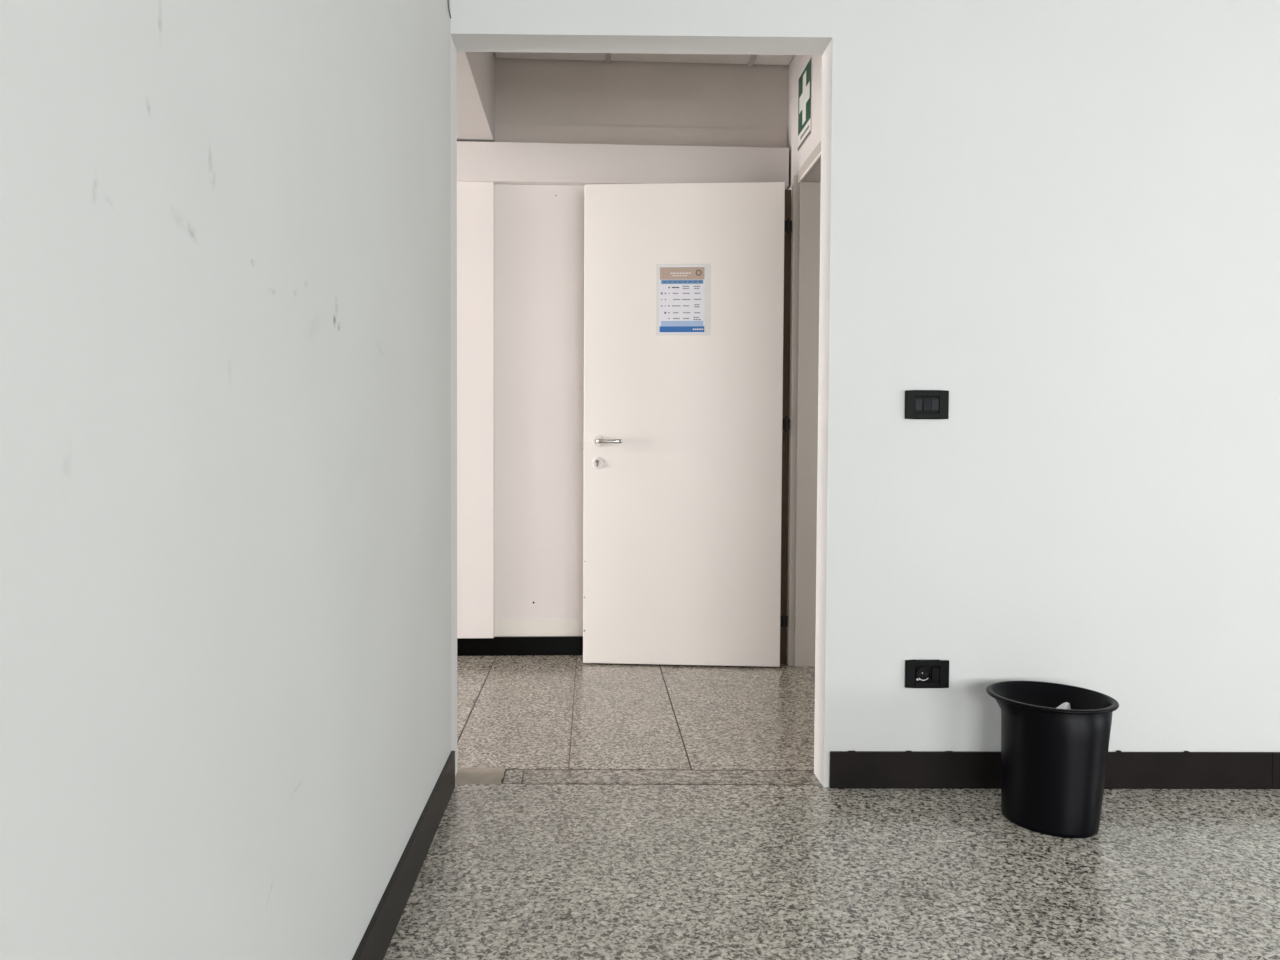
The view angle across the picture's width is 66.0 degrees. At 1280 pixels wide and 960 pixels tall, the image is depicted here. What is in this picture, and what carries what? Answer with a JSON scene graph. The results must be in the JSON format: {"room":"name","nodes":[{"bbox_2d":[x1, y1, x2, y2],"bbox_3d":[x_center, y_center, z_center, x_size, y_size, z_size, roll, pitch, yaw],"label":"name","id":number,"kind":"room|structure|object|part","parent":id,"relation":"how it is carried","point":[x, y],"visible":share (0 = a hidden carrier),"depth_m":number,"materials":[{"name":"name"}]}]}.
{"room":"office room","nodes":[
{"label":"office room","id":0,"kind":"room"},
{"bbox_2d":[0,0,450,959],"bbox_3d":[-0.479,-0.525,0.052,0.165,3.020,5.387,0,2,-3],"label":"wall","id":1,"kind":"structure","parent":0,"point":[225,225],"depth_m":1.06,"materials":[{"name":"white paint"}]},
{"bbox_2d":[352,751,454,959],"bbox_3d":[-0.416,0.909,0.204,0.010,0.104,5.186,0,2,-3],"label":"baseboard","id":2,"kind":"structure","parent":1,"relation":"attached to","point":[374,944],"depth_m":2.08,"materials":[{"name":"black plastic"}]},
{"bbox_2d":[495,55,788,189],"bbox_3d":[-2.272,-0.638,4.515,9.100,2.920,0.120,0,2,-3],"label":"wall","id":3,"kind":"structure","parent":0,"point":[527,91],"depth_m":4.53,"materials":[{"name":"paint"}]},
{"bbox_2d":[457,182,494,637],"bbox_3d":[-0.774,-0.311,4.511,0.213,2.074,0.058,0,2,-3],"label":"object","id":4,"kind":"structure","parent":3,"relation":"attached to","point":[475,200],"depth_m":4.48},
{"bbox_2d":[457,636,582,655],"bbox_3d":[-3.074,0.758,4.443,7.300,0.085,0.043,0,2,-3],"label":"baseboard","id":5,"kind":"structure","parent":3,"relation":"attached to","point":[528,645],"depth_m":4.54,"materials":[{"name":"black"}]},
{"bbox_2d":[494,619,582,636],"bbox_3d":[-0.101,0.684,4.592,1.147,0.082,0.030,0,2,-3],"label":"trim","id":6,"kind":"structure","parent":3,"relation":"attached to","point":[502,627],"depth_m":4.56,"materials":[{"name":"white paint"}]},
{"bbox_2d":[494,184,584,618],"bbox_3d":[-0.095,-0.351,4.558,1.147,1.990,0.028,0,2,-3],"label":"wall","id":7,"kind":"structure","parent":3,"relation":"attached to","point":[539,229],"depth_m":4.53,"materials":[{"name":"white paint"}]},
{"bbox_2d":[457,141,788,189],"bbox_3d":[-3.015,-1.442,4.351,7.393,0.174,0.080,0,2,-3],"label":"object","id":8,"kind":"structure","parent":3,"relation":"attached to","point":[514,163],"depth_m":4.45,"materials":[{"name":"white paint"}]},
{"bbox_2d":[495,124,785,147],"bbox_3d":[-3.016,-1.581,4.381,7.393,0.103,0.010,0,2,-3],"label":"trim","id":9,"kind":"structure","parent":3,"relation":"attached to","point":[526,133],"depth_m":4.52,"materials":[{"name":"grey paint"}]},
{"bbox_2d":[780,190,790,663],"bbox_3d":[0.636,-0.232,4.489,0.036,2.100,0.245,0,2,-3],"label":"trim","id":10,"kind":"structure","parent":3,"relation":"attached to","point":[787,237],"depth_m":4.37,"materials":[{"name":"brown"}]},
{"bbox_2d":[495,52,793,66],"bbox_3d":[-2.215,-1.984,3.470,9.100,0.200,2.079,0,2,-3],"label":"ceiling","id":11,"kind":"structure","parent":0,"point":[749,60],"depth_m":4.46,"materials":[{"name":"grey paint"}]},
{"bbox_2d":[786,55,821,655],"bbox_3d":[0.781,-0.557,3.751,0.115,2.842,1.710,0,2,-3],"label":"wall","id":12,"kind":"structure","parent":0,"point":[798,63],"depth_m":4.34,"materials":[{"name":"white paint"}]},
{"bbox_2d":[582,182,791,666],"bbox_3d":[0.196,-0.235,4.287,0.910,2.100,0.104,0,2,4],"label":"door","id":13,"kind":"structure","parent":12,"relation":"in","point":[682,447],"depth_m":4.30,"materials":[{"name":"white wood"}]},
{"bbox_3d":[-0.135,-0.169,4.287,0.119,0.025,0.055,0,2,4],"label":"lever handle","id":14,"kind":"part","parent":13,"relation":"part of","materials":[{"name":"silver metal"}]},
{"bbox_2d":[656,264,709,334],"bbox_3d":[0.186,-0.784,4.278,0.232,0.309,0.001,0,2,4],"label":"notice","id":15,"kind":"object","parent":13,"relation":"attached to","point":[682,290],"visible":1,"depth_m":4.28,"materials":[{"name":"white paper"}]},
{"bbox_2d":[787,141,820,665],"bbox_3d":[0.755,-0.248,3.933,0.146,2.172,1.136,0,2,-3],"label":"trim","id":16,"kind":"structure","parent":12,"relation":"attached to","point":[806,185],"depth_m":4.32,"materials":[{"name":"grey paint"}]},
{"bbox_2d":[798,57,811,150],"bbox_3d":[0.702,-1.596,4.201,0.005,0.312,0.246,0,2,-3],"label":"sign","id":17,"kind":"object","parent":12,"relation":"attached to","point":[805,80],"visible":1,"depth_m":4.18,"materials":[{"name":"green plastic"}]},
{"bbox_2d":[383,655,1279,959],"bbox_3d":[-0.557,0.969,1.083,12.200,0.082,7.350,0,2,-3],"label":"floor","id":18,"kind":"structure","parent":0,"point":[594,811],"depth_m":2.36,"materials":[{"name":"grey stone"}]},
{"bbox_2d":[986,681,1118,837],"bbox_3d":[1.082,0.726,2.604,0.294,0.320,0.334,-1,2,-36],"label":"waste bin","id":19,"kind":"object","parent":18,"relation":"on","point":[1054,760],"visible":1,"depth_m":2.48,"materials":[{"name":"black plastic"}]},
{"bbox_2d":[1057,702,1070,708],"bbox_3d":[1.104,0.734,2.598,0.060,0.277,0.116,1,2,24],"label":"crumpled tissue","id":20,"kind":"object","parent":19,"relation":"in","point":[1065,705],"visible":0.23,"depth_m":2.63,"materials":[{"name":"white paper"}]},
{"bbox_2d":[450,0,1279,786],"bbox_3d":[-0.636,-0.621,2.806,12.213,3.020,0.125,0,2,-1],"label":"wall","id":21,"kind":"structure","parent":0,"point":[1059,219],"depth_m":2.77,"materials":[{"name":"white paint"}]},
{"bbox_2d":[457,52,494,141],"bbox_3d":[-3.694,-1.754,3.530,6.153,0.480,1.630,0,2,-3],"label":"wall","id":22,"kind":"structure","parent":21,"relation":"attached to","point":[475,70],"depth_m":4.07,"materials":[{"name":"white paint"}]},
{"bbox_2d":[905,390,948,418],"bbox_3d":[0.806,-0.212,2.768,0.122,0.082,0.012,0,2,-1],"label":"light switch","id":23,"kind":"object","parent":21,"relation":"attached to","point":[919,404],"visible":1,"depth_m":2.77,"materials":[{"name":"black plastic"}]},
{"bbox_3d":[0.806,-0.212,2.772,0.069,0.045,0.004,0,2,-1],"label":"mounting frame","id":24,"kind":"part","parent":23,"relation":"part of","materials":[{"name":"black plastic"}]},
{"bbox_2d":[905,659,948,687],"bbox_3d":[0.815,0.550,2.796,0.124,0.081,0.010,0,2,-1],"label":"wall socket","id":25,"kind":"object","parent":21,"relation":"attached to","point":[919,673],"visible":1,"depth_m":2.79,"materials":[{"name":"black plastic"}]},
{"bbox_3d":[0.815,0.551,2.799,0.070,0.045,0.004,0,2,-1],"label":"mounting frame","id":26,"kind":"part","parent":25,"relation":"part of","materials":[{"name":"black plastic"}]},
{"bbox_2d":[829,750,1279,788],"bbox_3d":[2.951,0.834,2.829,4.822,0.108,0.010,0,2,-1],"label":"baseboard","id":27,"kind":"structure","parent":21,"relation":"attached to","point":[848,769],"depth_m":2.80,"materials":[{"name":"black plastic"}]}
]}

